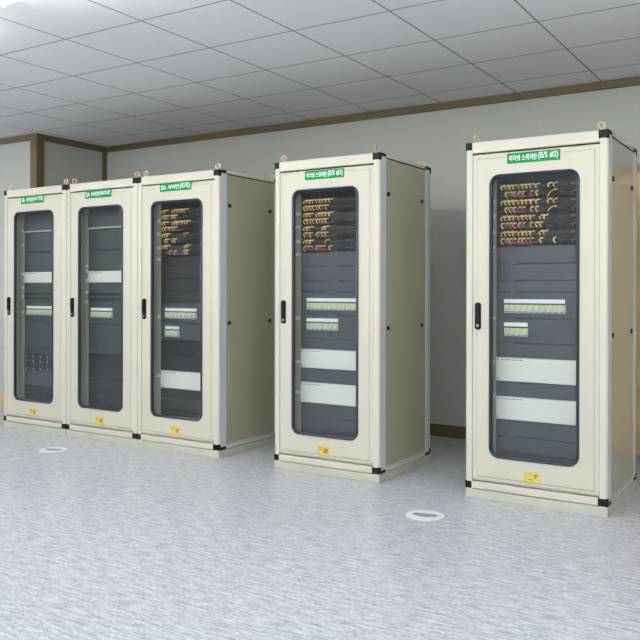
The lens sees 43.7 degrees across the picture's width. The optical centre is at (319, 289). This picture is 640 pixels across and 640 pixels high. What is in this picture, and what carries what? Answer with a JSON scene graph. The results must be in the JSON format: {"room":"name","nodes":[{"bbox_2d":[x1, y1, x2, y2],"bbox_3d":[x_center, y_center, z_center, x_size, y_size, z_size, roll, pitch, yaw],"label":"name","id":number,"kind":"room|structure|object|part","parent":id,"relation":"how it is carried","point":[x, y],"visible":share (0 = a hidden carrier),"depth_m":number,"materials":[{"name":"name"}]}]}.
{"room":"server room","nodes":[
{"label":"server room","id":0,"kind":"room"},
{"bbox_2d":[0,141,101,394],"bbox_3d":[-5.391,-0.178,10.302,6.690,2.790,1.120,0,0,32],"label":"wall","id":1,"kind":"structure","parent":0,"point":[61,162],"depth_m":8.32,"materials":[{"name":"grey paint"}]},
{"bbox_2d":[0,394,3,406],"bbox_3d":[-5.637,1.154,9.787,6.430,0.125,0.014,0,0,32],"label":"baseboard","id":2,"kind":"structure","parent":1,"relation":"attached to","point":[1,395],"depth_m":8.32,"materials":[{"name":"beige wood"}]},
{"bbox_2d":[0,134,29,144],"bbox_3d":[-5.634,-1.542,9.781,6.430,0.062,0.022,0,0,32],"label":"trim","id":3,"kind":"structure","parent":1,"relation":"attached to","point":[21,138],"depth_m":8.19,"materials":[{"name":"brown wood"}]},
{"bbox_2d":[30,133,43,187],"bbox_3d":[-2.861,-0.172,8.075,0.085,2.790,0.100,0,0,32],"label":"trim","id":4,"kind":"structure","parent":1,"relation":"attached to","point":[36,139],"depth_m":8.04,"materials":[{"name":"brown wood"}]},
{"bbox_2d":[44,135,105,151],"bbox_3d":[-2.583,-1.536,8.459,0.022,0.062,0.845,0,0,32],"label":"trim","id":5,"kind":"structure","parent":1,"relation":"attached to","point":[47,138],"depth_m":8.43,"materials":[{"name":"brown wood"}]},
{"bbox_2d":[102,152,106,180],"bbox_3d":[-2.374,-0.140,8.797,0.020,2.728,0.050,0,0,32],"label":"trim","id":6,"kind":"structure","parent":1,"relation":"attached to","point":[104,154],"depth_m":8.78,"materials":[{"name":"brown wood"}]},
{"bbox_2d":[0,406,639,639],"bbox_3d":[-3.793,1.285,3.927,16.200,0.120,10.200,0,0,32],"label":"floor","id":7,"kind":"structure","parent":0,"point":[100,540],"depth_m":3.76,"materials":[{"name":"grey tile"}]},
{"bbox_2d":[4,179,68,435],"bbox_3d":[-2.265,0.149,7.212,0.821,2.153,0.804,0,0,32],"label":"tall cabinet","id":8,"kind":"object","parent":7,"relation":"on","point":[35,302],"visible":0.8,"depth_m":6.98,"materials":[{"name":"beige metal"}]},
{"bbox_3d":[-2.752,0.149,7.054,0.037,0.160,0.017,0,0,32],"label":"door handle","id":9,"kind":"part","parent":8,"relation":"part of","materials":[{"name":"black plastic"}]},
{"bbox_3d":[-2.677,0.160,7.124,0.093,1.930,0.055,0,0,32],"label":"rack rail","id":10,"kind":"part","parent":8,"relation":"part of","materials":[{"name":"grey metal"}]},
{"bbox_3d":[-2.600,0.149,7.437,0.004,1.991,0.601,0,0,32],"label":"panel","id":11,"kind":"part","parent":8,"relation":"part of","materials":[{"name":"glass"}]},
{"bbox_2d":[23,221,51,232],"bbox_3d":[-2.394,-0.545,7.006,0.505,0.094,0.103,0,0,32],"label":"shelf","id":12,"kind":"object","parent":8,"relation":"attached to","point":[28,226],"depth_m":7.00,"materials":[{"name":"grey metal"}]},
{"bbox_3d":[-2.415,1.012,6.979,0.505,0.107,0.014,0,0,32],"label":"blank panel","id":13,"kind":"part","parent":8,"relation":"part of","materials":[{"name":"paint"}]},
{"bbox_3d":[-2.414,0.902,6.979,0.505,0.108,0.014,0,0,32],"label":"blank panel","id":14,"kind":"part","parent":8,"relation":"part of","materials":[{"name":"paint"}]},
{"bbox_3d":[-2.414,0.792,6.979,0.505,0.104,0.014,0,0,32],"label":"blank panel","id":15,"kind":"part","parent":8,"relation":"part of","materials":[{"name":"grey paint"}]},
{"bbox_3d":[-2.413,0.190,6.978,0.505,0.191,0.014,0,0,32],"label":"breaker panel","id":16,"kind":"part","parent":8,"relation":"part of","materials":[{"name":"grey paint"}]},
{"bbox_3d":[-2.414,0.412,6.979,0.505,0.247,0.014,0,0,32],"label":"blank panel","id":17,"kind":"part","parent":8,"relation":"part of","materials":[{"name":"grey paint"}]},
{"bbox_3d":[-2.413,-0.011,6.978,0.505,0.084,0.014,0,0,32],"label":"blank panel","id":18,"kind":"part","parent":8,"relation":"part of","materials":[{"name":"grey paint"}]},
{"bbox_3d":[-2.412,-0.236,6.978,0.505,0.169,0.014,0,0,32],"label":"blank panel","id":19,"kind":"part","parent":8,"relation":"part of","materials":[{"name":"grey paint"}]},
{"bbox_3d":[-2.412,-0.410,6.978,0.505,0.171,0.014,0,0,32],"label":"blank panel","id":20,"kind":"part","parent":8,"relation":"part of","materials":[{"name":"grey paint"}]},
{"bbox_3d":[-2.412,-0.670,6.978,0.505,0.152,0.014,0,0,32],"label":"blank panel","id":21,"kind":"part","parent":8,"relation":"part of","materials":[{"name":"grey paint"}]},
{"bbox_2d":[39,447,66,452],"bbox_3d":[-2.036,1.225,6.095,0.210,0.002,0.210,0,0,1],"label":"floor sticker","id":22,"kind":"object","parent":7,"relation":"on","point":[49,449],"visible":1,"depth_m":6.10,"materials":[{"name":"white plastic"}]},
{"bbox_2d":[66,172,139,445],"bbox_3d":[-1.569,0.150,6.776,0.819,2.153,0.804,0,0,32],"label":"tall cabinet","id":23,"kind":"object","parent":7,"relation":"on","point":[102,216],"visible":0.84,"depth_m":6.55,"materials":[{"name":"beige metal"}]},
{"bbox_3d":[-2.056,0.151,6.618,0.037,0.160,0.017,0,0,32],"label":"door handle","id":24,"kind":"part","parent":23,"relation":"part of","materials":[{"name":"black plastic"}]},
{"bbox_3d":[-1.982,0.161,6.688,0.093,1.930,0.055,0,0,32],"label":"rack rail","id":25,"kind":"part","parent":23,"relation":"part of","materials":[{"name":"grey metal"}]},
{"bbox_3d":[-1.905,0.151,7.001,0.004,1.991,0.601,0,0,32],"label":"panel","id":26,"kind":"part","parent":23,"relation":"part of","materials":[{"name":"glass"}]},
{"bbox_2d":[87,216,120,229],"bbox_3d":[-1.698,-0.544,6.570,0.505,0.094,0.103,0,0,32],"label":"shelf","id":27,"kind":"object","parent":23,"relation":"attached to","point":[93,222],"depth_m":6.56,"materials":[{"name":"grey metal"}]},
{"bbox_3d":[-1.719,1.013,6.543,0.505,0.107,0.014,0,0,32],"label":"blank panel","id":28,"kind":"part","parent":23,"relation":"part of","materials":[{"name":"paint"}]},
{"bbox_3d":[-1.719,0.902,6.543,0.505,0.108,0.014,0,0,32],"label":"blank panel","id":29,"kind":"part","parent":23,"relation":"part of","materials":[{"name":"paint"}]},
{"bbox_3d":[-1.719,0.792,6.543,0.505,0.104,0.014,0,0,32],"label":"blank panel","id":30,"kind":"part","parent":23,"relation":"part of","materials":[{"name":"paint"}]},
{"bbox_3d":[-1.718,0.638,6.543,0.505,0.196,0.014,0,0,32],"label":"blank panel","id":31,"kind":"part","parent":23,"relation":"part of","materials":[{"name":"paint"}]},
{"bbox_3d":[-1.718,0.413,6.542,0.505,0.247,0.014,0,0,32],"label":"blank panel","id":32,"kind":"part","parent":23,"relation":"part of","materials":[{"name":"grey paint"}]},
{"bbox_3d":[-1.718,0.191,6.542,0.505,0.191,0.014,0,0,32],"label":"breaker panel","id":33,"kind":"part","parent":23,"relation":"part of","materials":[{"name":"grey paint"}]},
{"bbox_3d":[-1.717,-0.011,6.542,0.505,0.084,0.014,0,0,32],"label":"blank panel","id":34,"kind":"part","parent":23,"relation":"part of","materials":[{"name":"grey paint"}]},
{"bbox_3d":[-1.717,-0.235,6.542,0.505,0.169,0.014,0,0,32],"label":"blank panel","id":35,"kind":"part","parent":23,"relation":"part of","materials":[{"name":"grey paint"}]},
{"bbox_3d":[-1.716,-0.409,6.542,0.505,0.171,0.014,0,0,32],"label":"blank panel","id":36,"kind":"part","parent":23,"relation":"part of","materials":[{"name":"grey paint"}]},
{"bbox_3d":[-1.716,-0.670,6.541,0.505,0.152,0.014,0,0,32],"label":"blank panel","id":37,"kind":"part","parent":23,"relation":"part of","materials":[{"name":"grey paint"}]},
{"bbox_2d":[137,163,274,457],"bbox_3d":[-0.876,0.152,6.335,0.821,2.153,0.804,0,0,32],"label":"tall cabinet","id":38,"kind":"object","parent":7,"relation":"on","point":[206,239],"visible":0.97,"depth_m":6.10,"materials":[{"name":"beige metal"}]},
{"bbox_3d":[-1.363,0.153,6.177,0.037,0.160,0.017,0,0,32],"label":"door handle","id":39,"kind":"part","parent":38,"relation":"part of","materials":[{"name":"black plastic"}]},
{"bbox_3d":[-1.289,0.163,6.247,0.093,1.930,0.055,0,0,32],"label":"rack rail","id":40,"kind":"part","parent":38,"relation":"part of","materials":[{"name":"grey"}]},
{"bbox_3d":[-1.212,0.152,6.561,0.004,1.991,0.601,0,0,32],"label":"panel","id":41,"kind":"part","parent":38,"relation":"part of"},
{"bbox_3d":[-1.076,0.163,6.019,0.730,1.919,0.028,0,0,32],"label":"door","id":42,"kind":"part","parent":38,"relation":"part of","materials":[{"name":"beige metal"}]},
{"bbox_3d":[-1.025,0.328,6.102,0.505,0.127,0.014,0,0,32],"label":"breaker panel","id":43,"kind":"part","parent":38,"relation":"part of","materials":[{"name":"grey paint"}]},
{"bbox_3d":[-1.025,0.183,6.102,0.505,0.157,0.014,0,0,32],"label":"breaker panel","id":44,"kind":"part","parent":38,"relation":"part of","materials":[{"name":"grey paint"}]},
{"bbox_3d":[-1.026,1.013,6.103,0.505,0.107,0.014,0,0,32],"label":"blank panel","id":45,"kind":"part","parent":38,"relation":"part of","materials":[{"name":"paint"}]},
{"bbox_3d":[-1.026,0.904,6.102,0.505,0.105,0.014,0,0,32],"label":"blank panel","id":46,"kind":"part","parent":38,"relation":"part of","materials":[{"name":"paint"}]},
{"bbox_3d":[-1.026,0.808,6.102,0.505,0.080,0.014,0,0,32],"label":"blank panel","id":47,"kind":"part","parent":38,"relation":"part of","materials":[{"name":"paint"}]},
{"bbox_3d":[-1.025,0.565,6.102,0.505,0.131,0.014,0,0,32],"label":"blank panel","id":48,"kind":"part","parent":38,"relation":"part of","materials":[{"name":"paint"}]},
{"bbox_3d":[-1.025,0.445,6.102,0.505,0.102,0.014,0,0,32],"label":"blank panel","id":49,"kind":"part","parent":38,"relation":"part of","materials":[{"name":"paint"}]},
{"bbox_3d":[-1.024,0.058,6.102,0.505,0.087,0.014,0,0,32],"label":"blank panel","id":50,"kind":"part","parent":38,"relation":"part of","materials":[{"name":"paint"}]},
{"bbox_3d":[-1.024,-0.035,6.102,0.505,0.092,0.014,0,0,32],"label":"blank panel","id":51,"kind":"part","parent":38,"relation":"part of","materials":[{"name":"paint"}]},
{"bbox_3d":[-1.024,-0.130,6.101,0.505,0.092,0.014,0,0,32],"label":"blank panel","id":52,"kind":"part","parent":38,"relation":"part of","materials":[{"name":"paint"}]},
{"bbox_3d":[-1.024,-0.216,6.101,0.505,0.074,0.014,0,0,32],"label":"blank panel","id":53,"kind":"part","parent":38,"relation":"part of","materials":[{"name":"paint"}]},
{"bbox_3d":[-1.024,-0.300,6.100,0.505,0.086,0.016,0,0,32],"label":"patch panel","id":54,"kind":"part","parent":38,"relation":"part of","materials":[{"name":"black metal"}]},
{"bbox_3d":[-1.024,-0.391,6.100,0.505,0.086,0.016,0,0,32],"label":"patch panel","id":55,"kind":"part","parent":38,"relation":"part of","materials":[{"name":"black metal"}]},
{"bbox_3d":[-1.024,-0.482,6.100,0.505,0.086,0.016,0,0,32],"label":"patch panel","id":56,"kind":"part","parent":38,"relation":"part of","materials":[{"name":"black metal"}]},
{"bbox_3d":[-1.024,-0.573,6.100,0.505,0.086,0.016,0,0,32],"label":"patch panel","id":57,"kind":"part","parent":38,"relation":"part of","materials":[{"name":"black metal"}]},
{"bbox_3d":[-1.023,-0.682,6.101,0.505,0.128,0.014,0,0,32],"label":"blank panel","id":58,"kind":"part","parent":38,"relation":"part of","materials":[{"name":"black metal"}]},
{"bbox_3d":[-0.528,0.154,6.130,0.004,1.991,0.601,0,0,32],"label":"panel","id":59,"kind":"part","parent":38,"relation":"part of","materials":[{"name":"beige metal"}]},
{"bbox_2d":[274,145,430,482],"bbox_3d":[0.235,0.155,5.598,0.822,2.153,0.804,0,0,32],"label":"tall cabinet","id":60,"kind":"object","parent":7,"relation":"on","point":[352,232],"visible":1,"depth_m":5.34,"materials":[{"name":"beige metal"}]},
{"bbox_3d":[-0.253,0.156,5.440,0.037,0.160,0.017,0,0,32],"label":"door handle","id":61,"kind":"part","parent":60,"relation":"part of","materials":[{"name":"black plastic"}]},
{"bbox_3d":[-0.178,0.166,5.510,0.093,1.930,0.055,0,0,32],"label":"rack rail","id":62,"kind":"part","parent":60,"relation":"part of","materials":[{"name":"grey metal"}]},
{"bbox_3d":[-0.101,0.155,5.824,0.004,1.991,0.601,0,0,32],"label":"panel","id":63,"kind":"part","parent":60,"relation":"part of","materials":[{"name":"beige metal"}]},
{"bbox_3d":[0.035,0.166,5.282,0.730,1.919,0.028,0,0,32],"label":"door","id":64,"kind":"part","parent":60,"relation":"part of","materials":[{"name":"beige metal"}]},
{"bbox_3d":[0.085,1.015,5.365,0.505,0.097,0.014,0,0,32],"label":"blank panel","id":65,"kind":"part","parent":60,"relation":"part of","materials":[{"name":"grey paint"}]},
{"bbox_3d":[0.087,-0.296,5.363,0.505,0.086,0.016,0,0,32],"label":"patch panel","id":66,"kind":"part","parent":60,"relation":"part of","materials":[{"name":"black metal"}]},
{"bbox_3d":[0.087,-0.387,5.363,0.505,0.086,0.016,0,0,32],"label":"patch panel","id":67,"kind":"part","parent":60,"relation":"part of","materials":[{"name":"black metal"}]},
{"bbox_3d":[0.087,-0.478,5.363,0.505,0.086,0.016,0,0,32],"label":"patch panel","id":68,"kind":"part","parent":60,"relation":"part of","materials":[{"name":"black metal"}]},
{"bbox_3d":[0.087,-0.569,5.363,0.505,0.086,0.016,0,0,32],"label":"patch panel","id":69,"kind":"part","parent":60,"relation":"part of","materials":[{"name":"black metal"}]},
{"bbox_3d":[0.086,0.255,5.365,0.505,0.157,0.014,0,0,32],"label":"breaker panel","id":70,"kind":"part","parent":60,"relation":"part of","materials":[{"name":"grey paint"}]},
{"bbox_3d":[0.087,0.098,5.365,0.505,0.152,0.014,0,0,32],"label":"breaker panel","id":71,"kind":"part","parent":60,"relation":"part of","materials":[{"name":"grey paint"}]},
{"bbox_3d":[0.085,0.918,5.365,0.505,0.092,0.014,0,0,32],"label":"blank panel","id":72,"kind":"part","parent":60,"relation":"part of","materials":[{"name":"grey paint"}]},
{"bbox_3d":[0.085,0.822,5.365,0.505,0.093,0.014,0,0,32],"label":"blank panel","id":73,"kind":"part","parent":60,"relation":"part of","materials":[{"name":"grey paint"}]},
{"bbox_3d":[0.086,0.587,5.365,0.505,0.094,0.014,0,0,32],"label":"blank panel","id":74,"kind":"part","parent":60,"relation":"part of","materials":[{"name":"grey paint"}]},
{"bbox_3d":[0.086,0.371,5.365,0.505,0.069,0.014,0,0,32],"label":"blank panel","id":75,"kind":"part","parent":60,"relation":"part of","materials":[{"name":"grey paint"}]},
{"bbox_3d":[0.087,-0.017,5.364,0.505,0.072,0.014,0,0,32],"label":"blank panel","id":76,"kind":"part","parent":60,"relation":"part of","materials":[{"name":"grey paint"}]},
{"bbox_3d":[0.087,-0.105,5.364,0.505,0.097,0.014,0,0,32],"label":"blank panel","id":77,"kind":"part","parent":60,"relation":"part of","materials":[{"name":"grey paint"}]},
{"bbox_3d":[0.087,-0.203,5.364,0.505,0.093,0.014,0,0,32],"label":"blank panel","id":78,"kind":"part","parent":60,"relation":"part of","materials":[{"name":"grey paint"}]},
{"bbox_3d":[0.088,-0.681,5.364,0.505,0.134,0.014,0,0,32],"label":"blank panel","id":79,"kind":"part","parent":60,"relation":"part of","materials":[{"name":"black metal"}]},
{"bbox_3d":[0.241,-0.861,5.605,0.752,0.008,0.718,0,0,32],"label":"panel","id":80,"kind":"part","parent":60,"relation":"part of","materials":[{"name":"beige metal"}]},
{"bbox_3d":[0.442,0.165,5.927,0.732,1.934,0.016,0,0,32],"label":"panel","id":81,"kind":"part","parent":60,"relation":"part of","materials":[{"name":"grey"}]},
{"bbox_3d":[0.583,0.157,5.393,0.004,1.991,0.601,0,0,32],"label":"panel","id":82,"kind":"part","parent":60,"relation":"part of","materials":[{"name":"beige metal"}]},
{"bbox_2d":[405,510,443,520],"bbox_3d":[0.571,1.232,4.351,0.210,0.002,0.210,0,0,12],"label":"floor sticker","id":83,"kind":"object","parent":7,"relation":"on","point":[421,515],"visible":1,"depth_m":4.34,"materials":[{"name":"white plastic"}]},
{"bbox_2d":[465,121,636,517],"bbox_3d":[1.413,0.158,4.852,0.822,2.153,0.804,0,0,32],"label":"tall cabinet","id":84,"kind":"object","parent":7,"relation":"on","point":[551,219],"visible":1,"depth_m":4.59,"materials":[{"name":"beige metal"}]},
{"bbox_3d":[0.926,0.159,4.694,0.037,0.160,0.017,0,0,32],"label":"door handle","id":85,"kind":"part","parent":84,"relation":"part of","materials":[{"name":"black plastic"}]},
{"bbox_3d":[1.078,0.158,5.077,0.004,1.991,0.601,0,0,32],"label":"panel","id":86,"kind":"part","parent":84,"relation":"part of","materials":[{"name":"beige metal"}]},
{"bbox_3d":[1.001,0.169,4.764,0.093,1.930,0.055,0,0,32],"label":"rack rail","id":87,"kind":"part","parent":84,"relation":"part of","materials":[{"name":"grey"}]},
{"bbox_3d":[1.263,1.012,4.619,0.505,0.097,0.014,0,0,32],"label":"blank panel","id":88,"kind":"part","parent":84,"relation":"part of","materials":[{"name":"grey paint"}]},
{"bbox_3d":[1.265,0.245,4.618,0.505,0.142,0.014,0,0,32],"label":"breaker panel","id":89,"kind":"part","parent":84,"relation":"part of","materials":[{"name":"grey paint"}]},
{"bbox_3d":[1.265,0.095,4.618,0.505,0.152,0.014,0,0,32],"label":"breaker panel","id":90,"kind":"part","parent":84,"relation":"part of","materials":[{"name":"grey paint"}]},
{"bbox_3d":[1.264,0.915,4.619,0.505,0.092,0.014,0,0,32],"label":"blank panel","id":91,"kind":"part","parent":84,"relation":"part of","materials":[{"name":"grey paint"}]},
{"bbox_3d":[1.264,0.818,4.619,0.505,0.095,0.014,0,0,32],"label":"blank panel","id":92,"kind":"part","parent":84,"relation":"part of","materials":[{"name":"grey paint"}]},
{"bbox_3d":[1.264,0.588,4.619,0.505,0.086,0.014,0,0,32],"label":"blank panel","id":93,"kind":"part","parent":84,"relation":"part of","materials":[{"name":"grey paint"}]},
{"bbox_3d":[1.265,0.359,4.618,0.505,0.081,0.014,0,0,32],"label":"blank panel","id":94,"kind":"part","parent":84,"relation":"part of","materials":[{"name":"grey paint"}]},
{"bbox_3d":[1.265,-0.299,4.617,0.505,0.086,0.016,0,0,32],"label":"patch panel","id":95,"kind":"part","parent":84,"relation":"part of","materials":[{"name":"black metal"}]},
{"bbox_3d":[1.265,-0.390,4.617,0.505,0.086,0.016,0,0,32],"label":"patch panel","id":96,"kind":"part","parent":84,"relation":"part of","materials":[{"name":"black metal"}]},
{"bbox_3d":[1.266,-0.481,4.617,0.505,0.086,0.016,0,0,32],"label":"patch panel","id":97,"kind":"part","parent":84,"relation":"part of","materials":[{"name":"black metal"}]},
{"bbox_3d":[1.266,-0.572,4.616,0.505,0.086,0.016,0,0,32],"label":"patch panel","id":98,"kind":"part","parent":84,"relation":"part of","materials":[{"name":"black metal"}]},
{"bbox_3d":[1.214,0.169,4.535,0.730,1.919,0.028,0,0,32],"label":"door","id":99,"kind":"part","parent":84,"relation":"part of","materials":[{"name":"beige metal"}]},
{"bbox_3d":[1.265,-0.017,4.618,0.505,0.065,0.014,0,0,32],"label":"blank panel","id":100,"kind":"part","parent":84,"relation":"part of","materials":[{"name":"grey paint"}]},
{"bbox_3d":[1.265,-0.099,4.618,0.505,0.094,0.014,0,0,32],"label":"blank panel","id":101,"kind":"part","parent":84,"relation":"part of","materials":[{"name":"grey paint"}]},
{"bbox_3d":[1.266,-0.201,4.618,0.505,0.103,0.014,0,0,32],"label":"blank panel","id":102,"kind":"part","parent":84,"relation":"part of","materials":[{"name":"grey paint"}]},
{"bbox_3d":[1.266,-0.684,4.617,0.505,0.134,0.014,0,0,32],"label":"blank panel","id":103,"kind":"part","parent":84,"relation":"part of","materials":[{"name":"black metal"}]},
{"bbox_3d":[1.416,1.176,4.860,0.752,0.008,0.718,0,0,32],"label":"panel","id":104,"kind":"part","parent":84,"relation":"part of","materials":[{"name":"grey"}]},
{"bbox_3d":[1.620,0.167,5.180,0.732,1.934,0.016,0,0,32],"label":"panel","id":105,"kind":"part","parent":84,"relation":"part of","materials":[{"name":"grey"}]},
{"bbox_3d":[1.420,-0.858,4.859,0.752,0.008,0.718,0,0,32],"label":"panel","id":106,"kind":"part","parent":84,"relation":"part of","materials":[{"name":"beige metal"}]},
{"bbox_3d":[1.761,0.160,4.646,0.004,1.991,0.601,0,0,32],"label":"panel","id":107,"kind":"part","parent":84,"relation":"part of","materials":[{"name":"beige metal"}]},
{"bbox_2d":[0,0,639,146],"bbox_3d":[-3.787,-1.625,3.925,16.200,0.120,10.200,0,0,32],"label":"ceiling","id":108,"kind":"structure","parent":0,"point":[105,73],"depth_m":5.34,"materials":[{"name":"tile"}]},
{"bbox_2d":[0,0,18,7],"bbox_3d":[-1.133,-1.498,3.729,1.240,0.120,0.106,0,0,32],"label":"ceiling light","id":109,"kind":"object","parent":108,"relation":"attached to","point":[2,2],"visible":1,"depth_m":4.05,"materials":[{"name":"white plastic"}]},
{"bbox_2d":[107,85,639,457],"bbox_3d":[1.706,-0.162,6.372,9.510,2.790,0.200,0,0,32],"label":"wall","id":110,"kind":"structure","parent":0,"point":[440,138],"depth_m":6.69,"materials":[{"name":"grey paint"}]},
{"bbox_2d":[106,76,639,152],"bbox_3d":[1.574,-1.526,6.324,9.288,0.062,0.022,0,0,32],"label":"trim","id":111,"kind":"structure","parent":110,"relation":"attached to","point":[632,81],"depth_m":6.87,"materials":[{"name":"brown wood"}]},
{"bbox_2d":[430,423,465,438],"bbox_3d":[1.571,1.183,6.330,9.290,0.100,0.014,0,0,32],"label":"baseboard","id":112,"kind":"structure","parent":110,"relation":"attached to","point":[441,430],"depth_m":6.64,"materials":[{"name":"brown wood"}]},
{"bbox_2d":[636,173,639,455],"bbox_3d":[2.660,0.183,5.599,0.950,2.065,0.088,0,0,32],"label":"door","id":113,"kind":"structure","parent":110,"relation":"in","point":[638,174],"depth_m":5.83,"materials":[{"name":"beige wood"}]}
]}

